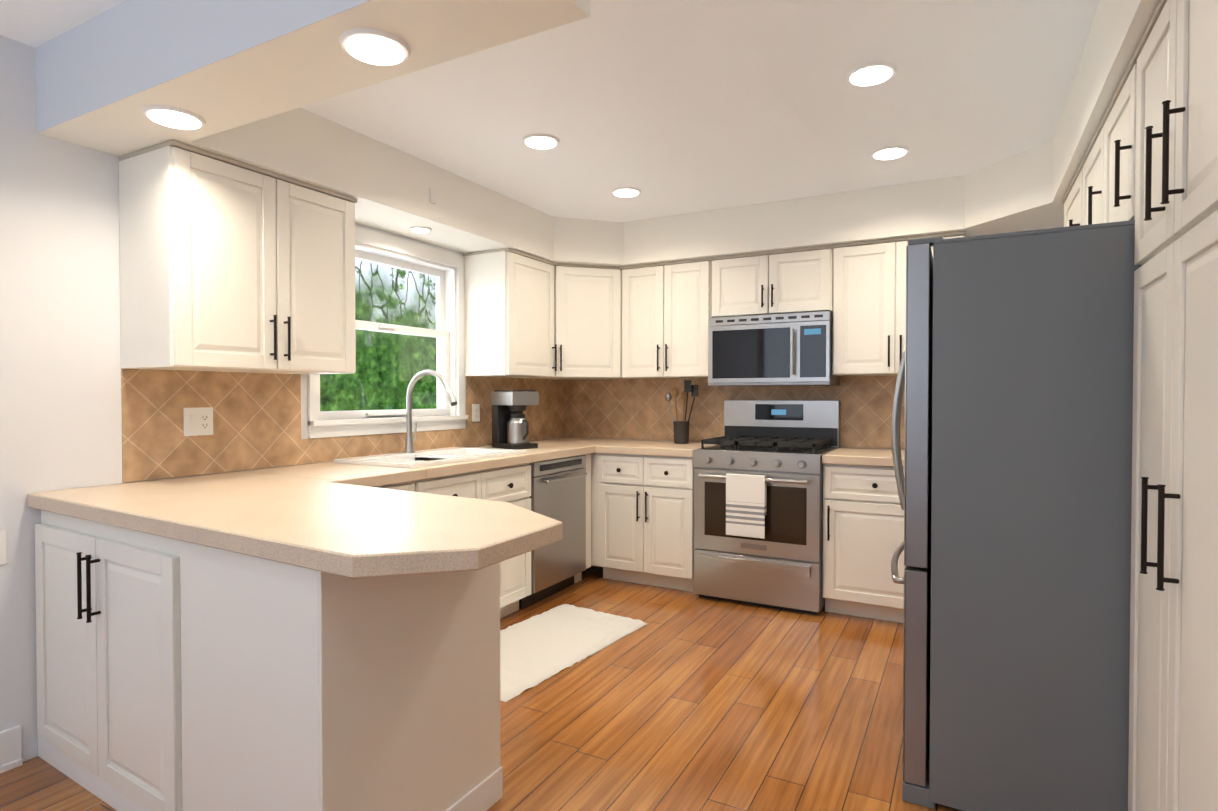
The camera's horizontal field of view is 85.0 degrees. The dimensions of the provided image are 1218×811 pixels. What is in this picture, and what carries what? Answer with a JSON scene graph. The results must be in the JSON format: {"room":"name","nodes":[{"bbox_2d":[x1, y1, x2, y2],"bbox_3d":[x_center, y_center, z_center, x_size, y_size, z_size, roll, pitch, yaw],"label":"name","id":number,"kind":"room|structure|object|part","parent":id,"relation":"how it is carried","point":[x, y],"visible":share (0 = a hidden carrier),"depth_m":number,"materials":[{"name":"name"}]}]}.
{"room":"kitchen","nodes":[
{"label":"kitchen","id":0,"kind":"room"},
{"bbox_2d":[0,35,562,761],"bbox_3d":[-1.985,-0.009,2.423,0.150,2.440,6.600,0,1,28],"label":"wall","id":1,"kind":"structure","parent":0,"point":[60,371],"depth_m":2.31,"materials":[{"name":"white paint"}]},
{"bbox_2d":[0,529,6,564],"bbox_3d":[-2.026,0.470,2.185,0.011,0.116,0.072,0,1,28],"label":"light switch","id":2,"kind":"object","parent":1,"relation":"attached to","point":[3,546],"visible":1,"depth_m":2.21,"materials":[{"name":"white plastic"}]},
{"bbox_2d":[0,725,22,772],"bbox_3d":[-2.734,1.170,0.873,0.020,0.130,3.130,0,1,28],"label":"baseboard","id":3,"kind":"structure","parent":1,"relation":"attached to","point":[10,750],"depth_m":2.22,"materials":[{"name":"white wood"}]},
{"bbox_2d":[119,140,356,373],"bbox_3d":[-1.485,-0.542,2.771,0.388,0.797,0.805,0,1,28],"label":"upper cabinet","id":4,"kind":"object","parent":1,"relation":"attached to","point":[227,264],"visible":1,"depth_m":2.53,"materials":[{"name":"white paint"}]},
{"bbox_2d":[121,368,564,482],"bbox_3d":[-1.097,0.044,3.905,0.008,0.454,3.150,0,1,28],"label":"tile backsplash","id":5,"kind":"structure","parent":1,"relation":"attached to","point":[256,420],"depth_m":2.95,"materials":[{"name":"brown tile"}]},
{"bbox_2d":[183,407,212,435],"bbox_3d":[-1.703,0.067,2.761,0.011,0.116,0.118,0,1,28],"label":"electrical outlet","id":6,"kind":"object","parent":5,"relation":"attached to","point":[198,421],"visible":1,"depth_m":2.76,"materials":[{"name":"white plastic"}]},
{"bbox_2d":[472,404,479,421],"bbox_3d":[-0.864,0.048,4.319,0.008,0.116,0.072,0,1,28],"label":"electrical outlet","id":7,"kind":"object","parent":5,"relation":"attached to","point":[475,412],"visible":1,"depth_m":4.32,"materials":[{"name":"white plastic"}]},
{"bbox_2d":[307,226,467,437],"bbox_3d":[-1.244,-0.393,3.746,0.195,1.088,1.127,0,1,28],"label":"double-hung window","id":8,"kind":"structure","parent":1,"relation":"in","point":[445,268],"depth_m":3.89,"materials":[{"name":"white wood"}]},
{"bbox_2d":[463,248,556,377],"bbox_3d":[-0.629,-0.577,4.357,0.388,0.775,0.528,0,1,28],"label":"upper cabinet","id":9,"kind":"object","parent":1,"relation":"attached to","point":[509,309],"visible":0.96,"depth_m":4.17,"materials":[{"name":"white paint"}]},
{"bbox_2d":[0,565,958,810],"bbox_3d":[-0.366,1.275,1.569,3.830,0.100,6.900,0,1,28],"label":"floor","id":10,"kind":"structure","parent":0,"point":[682,700],"depth_m":2.56,"materials":[{"name":"brown wood"}]},
{"bbox_2d":[35,510,166,810],"bbox_3d":[-1.422,0.782,2.331,0.936,0.864,0.738,0,1,28],"label":"base cabinet","id":11,"kind":"object","parent":10,"relation":"on","point":[99,586],"depth_m":2.02,"materials":[{"name":"white paint"}]},
{"bbox_2d":[83,473,561,577],"bbox_3d":[-0.709,0.328,1.952,1.224,0.049,0.835,0,1,28],"label":"countertop","id":12,"kind":"structure","parent":11,"relation":"on","point":[346,517],"depth_m":1.73,"materials":[{"name":"white"}]},
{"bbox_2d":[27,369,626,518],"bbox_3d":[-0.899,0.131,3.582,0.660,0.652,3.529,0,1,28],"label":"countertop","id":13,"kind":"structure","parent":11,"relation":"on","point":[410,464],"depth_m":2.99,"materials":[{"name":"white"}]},
{"bbox_2d":[491,390,538,448],"bbox_3d":[-0.589,0.085,4.201,0.200,0.365,0.274,-1,1,-42],"label":"drip coffee maker","id":14,"kind":"object","parent":13,"relation":"on","point":[510,428],"visible":1,"depth_m":4.15,"materials":[{"name":"black plastic"}]},
{"bbox_2d":[163,537,502,810],"bbox_3d":[-0.767,0.787,1.978,0.677,0.864,0.738,0,1,28],"label":"base cabinet","id":15,"kind":"object","parent":10,"relation":"on","point":[175,675],"depth_m":1.69,"materials":[{"name":"white paint"}]},
{"bbox_2d":[377,481,413,491],"bbox_3d":[-1.247,0.772,2.936,0.663,0.863,0.487,0,1,28],"label":"base cabinet","id":16,"kind":"object","parent":10,"relation":"on","point":[406,486],"visible":0.02,"depth_m":2.94,"materials":[{"name":"white paint"}]},
{"bbox_2d":[412,463,530,618],"bbox_3d":[-0.914,0.763,3.555,0.663,0.863,0.913,0,1,28],"label":"base cabinet","id":17,"kind":"object","parent":10,"relation":"on","point":[510,484],"visible":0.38,"depth_m":3.60,"materials":[{"name":"white paint"}]},
{"bbox_2d":[519,455,586,608],"bbox_3d":[-0.524,0.754,4.215,0.630,0.862,0.596,0,1,28],"label":"stainless steel dishwasher","id":18,"kind":"object","parent":10,"relation":"on","point":[558,489],"visible":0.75,"depth_m":4.08,"materials":[{"name":"grey metal"}]},
{"bbox_2d":[500,604,646,701],"bbox_3d":[-0.343,1.186,3.328,0.580,0.028,1.120,1,1,34],"label":"shag rug","id":19,"kind":"object","parent":10,"relation":"on","point":[535,650],"visible":0.75,"depth_m":3.33,"materials":[{"name":"white fabric"}]},
{"bbox_2d":[574,453,606,582],"bbox_3d":[-0.214,0.744,4.807,0.710,0.864,0.733,0,1,28],"label":"base cabinet","id":20,"kind":"object","parent":10,"relation":"on","point":[596,463],"depth_m":4.43,"materials":[{"name":"white paint"}]},
{"bbox_3d":[-0.275,0.749,4.480,0.300,0.863,0.100,0,1,28],"label":"left base cabinet filler panel","id":21,"kind":"part","parent":20,"relation":"part of","materials":[{"name":"white wood"}]},
{"bbox_2d":[607,453,694,591],"bbox_3d":[0.375,0.748,4.551,0.681,0.864,0.626,0,1,28],"label":"base cabinet","id":22,"kind":"object","parent":10,"relation":"on","point":[642,519],"depth_m":4.26,"materials":[{"name":"white paint"}]},
{"bbox_2d":[599,440,716,456],"bbox_3d":[0.373,0.289,4.535,0.679,0.049,0.649,0,1,28],"label":"countertop","id":23,"kind":"structure","parent":22,"relation":"on","point":[631,447],"depth_m":4.34,"materials":[{"name":"white"}]},
{"bbox_2d":[665,380,697,443],"bbox_3d":[0.507,0.044,4.612,0.229,0.435,0.129,0,1,28],"label":"crock","id":24,"kind":"object","parent":23,"relation":"on","point":[681,432],"visible":1,"depth_m":4.58,"materials":[{"name":"black ceramic"}]},
{"bbox_2d":[693,400,839,614],"bbox_3d":[0.985,0.578,4.152,0.757,1.215,0.720,0,1,28],"label":"steel gas range","id":25,"kind":"object","parent":10,"relation":"on","point":[758,504],"visible":1,"depth_m":3.90,"materials":[{"name":"grey metal"}]},
{"bbox_2d":[822,464,904,622],"bbox_3d":[1.587,0.758,3.876,0.560,0.863,0.663,0,1,28],"label":"base cabinet","id":26,"kind":"object","parent":10,"relation":"on","point":[863,525],"visible":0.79,"depth_m":3.66,"materials":[{"name":"white paint"}]},
{"bbox_2d":[822,447,904,466],"bbox_3d":[1.610,0.299,3.869,0.600,0.049,0.648,0,1,28],"label":"countertop","id":27,"kind":"structure","parent":26,"relation":"on","point":[863,456],"depth_m":3.69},
{"bbox_2d":[891,220,1141,810],"bbox_3d":[1.465,0.353,2.244,0.940,1.722,0.910,0,1,28],"label":"refrigerator","id":28,"kind":"object","parent":10,"relation":"on","point":[1015,378],"visible":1,"depth_m":1.89,"materials":[{"name":"grey metal"}]},
{"bbox_2d":[1128,0,1217,810],"bbox_3d":[1.264,0.156,1.240,0.358,2.147,1.035,0,1,28],"label":"pantry cabinet","id":29,"kind":"object","parent":10,"relation":"on","point":[1173,724],"visible":1,"depth_m":1.38,"materials":[{"name":"white paint"}]},
{"bbox_2d":[0,0,1099,221],"bbox_3d":[-0.366,-1.265,1.531,3.830,0.100,6.900,0,1,28],"label":"ceiling","id":30,"kind":"structure","parent":0,"point":[671,107],"depth_m":2.68,"materials":[{"name":"white paint"}]},
{"bbox_2d":[522,133,559,148],"bbox_3d":[-0.317,-1.232,3.107,0.176,0.012,0.176,0,1,28],"label":"recessed light","id":31,"kind":"object","parent":30,"relation":"in","point":[541,141],"visible":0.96,"depth_m":3.09,"materials":[{"name":"white"}]},
{"bbox_2d":[35,0,1159,266],"bbox_3d":[-0.366,-1.070,1.534,3.530,0.290,6.600,0,1,28],"label":"soffit beam","id":32,"kind":"structure","parent":30,"relation":"attached to","point":[247,80],"depth_m":2.32,"materials":[{"name":"white paint"}]},
{"bbox_2d":[142,105,206,129],"bbox_3d":[-1.404,-0.928,2.149,0.176,0.012,0.176,0,1,28],"label":"recessed light","id":33,"kind":"object","parent":32,"relation":"attached to","point":[173,117],"visible":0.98,"depth_m":2.13,"materials":[{"name":"white"}]},
{"bbox_2d":[339,28,410,65],"bbox_3d":[-0.603,-0.921,1.718,0.176,0.012,0.176,0,1,28],"label":"recessed light","id":34,"kind":"object","parent":32,"relation":"attached to","point":[372,46],"visible":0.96,"depth_m":1.70,"materials":[{"name":"white"}]},
{"bbox_2d":[409,226,431,232],"bbox_3d":[-1.018,-0.949,3.592,0.120,0.012,0.120,0,1,28],"label":"recessed light","id":35,"kind":"object","parent":32,"relation":"attached to","point":[420,229],"visible":0.94,"depth_m":3.56,"materials":[{"name":"white"}]},
{"bbox_2d":[430,188,436,203],"bbox_3d":[-0.906,-1.079,3.427,0.011,0.070,0.044,0,1,28],"label":"sensor","id":36,"kind":"object","parent":32,"relation":"attached to","point":[433,199],"visible":1,"depth_m":3.42,"materials":[{"name":"white plastic"}]},
{"bbox_2d":[611,187,640,196],"bbox_3d":[0.100,-1.244,3.882,0.176,0.012,0.176,0,1,28],"label":"recessed light","id":37,"kind":"object","parent":30,"relation":"in","point":[626,191],"visible":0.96,"depth_m":3.86,"materials":[{"name":"white"}]},
{"bbox_2d":[846,62,896,85],"bbox_3d":[0.969,-1.222,2.459,0.176,0.012,0.176,0,1,28],"label":"recessed light","id":38,"kind":"object","parent":30,"relation":"in","point":[871,73],"visible":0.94,"depth_m":2.44,"materials":[{"name":"white"}]},
{"bbox_2d":[871,145,908,159],"bbox_3d":[1.374,-1.234,3.252,0.176,0.012,0.176,0,1,28],"label":"recessed light","id":39,"kind":"object","parent":30,"relation":"in","point":[890,152],"visible":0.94,"depth_m":3.23,"materials":[{"name":"white"}]},
{"bbox_2d":[569,437,891,448],"bbox_3d":[1.236,-0.040,4.521,3.830,2.440,0.150,0,1,28],"label":"wall","id":40,"kind":"structure","parent":0,"point":[693,441],"depth_m":4.91,"materials":[{"name":"white paint"}]},
{"bbox_2d":[530,263,634,379],"bbox_3d":[-0.216,-0.584,4.813,0.683,0.775,0.693,0,1,28],"label":"upper cabinet","id":41,"kind":"object","parent":40,"relation":"attached to","point":[588,320],"visible":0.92,"depth_m":4.58,"materials":[{"name":"white paint"}]},
{"bbox_3d":[-0.138,-0.572,4.564,0.457,0.750,0.058,0,1,-17],"label":"door","id":42,"kind":"part","parent":41,"relation":"part of","materials":[{"name":"white paint"}]},
{"bbox_2d":[620,257,711,378],"bbox_3d":[0.444,-0.581,4.630,0.656,0.775,0.388,0,1,28],"label":"upper cabinet","id":43,"kind":"object","parent":40,"relation":"attached to","point":[666,310],"visible":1,"depth_m":4.48,"materials":[{"name":"white paint"}]},
{"bbox_2d":[565,376,904,448],"bbox_3d":[0.956,0.034,4.583,2.920,0.454,0.008,0,1,28],"label":"tile backsplash","id":44,"kind":"structure","parent":40,"relation":"attached to","point":[638,409],"depth_m":4.76,"materials":[{"name":"brown tile"}]},
{"bbox_2d":[710,245,832,317],"bbox_3d":[1.070,-0.769,4.290,0.760,0.390,0.388,0,1,28],"label":"upper cabinet","id":45,"kind":"object","parent":40,"relation":"attached to","point":[796,280],"visible":0.98,"depth_m":4.13,"materials":[{"name":"white paint"}]},
{"bbox_2d":[708,311,840,385],"bbox_3d":[1.056,-0.346,4.270,0.757,0.436,0.445,0,1,28],"label":"microwave","id":46,"kind":"object","parent":45,"relation":"attached to","point":[791,349],"visible":0.98,"depth_m":4.10,"materials":[{"name":"silver metal"}]},
{"bbox_2d":[832,231,964,375],"bbox_3d":[1.715,-0.571,3.945,0.700,0.775,0.388,0,1,28],"label":"upper cabinet","id":47,"kind":"object","parent":40,"relation":"attached to","point":[869,305],"visible":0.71,"depth_m":3.88,"materials":[{"name":"white paint"}]},
{"bbox_3d":[1.254,0.018,0.677,0.150,2.440,6.600,0,1,28],"label":"wall","id":48,"kind":"structure","parent":0,"visible":0},
{"bbox_2d":[1062,163,1082,226],"bbox_3d":[2.083,-0.727,2.747,0.358,0.427,0.560,0,1,28],"label":"upper cabinet","id":49,"kind":"object","parent":48,"relation":"attached to","point":[1072,201],"visible":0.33,"depth_m":2.74,"materials":[{"name":"white paint"}]},
{"bbox_2d":[1081,55,1136,224],"bbox_3d":[1.730,-0.717,2.091,0.358,0.427,0.920,0,1,28],"label":"upper cabinet","id":50,"kind":"object","parent":48,"relation":"attached to","point":[1108,162],"visible":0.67,"depth_m":2.00,"materials":[{"name":"white paint"}]},
{"label":"outside","id":51,"kind":"structure","parent":0,"visible":0},
{"bbox_2d":[320,259,436,410],"bbox_3d":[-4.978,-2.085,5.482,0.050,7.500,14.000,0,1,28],"label":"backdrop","id":52,"kind":"structure","parent":51,"point":[403,354],"depth_m":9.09,"materials":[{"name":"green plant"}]}
]}

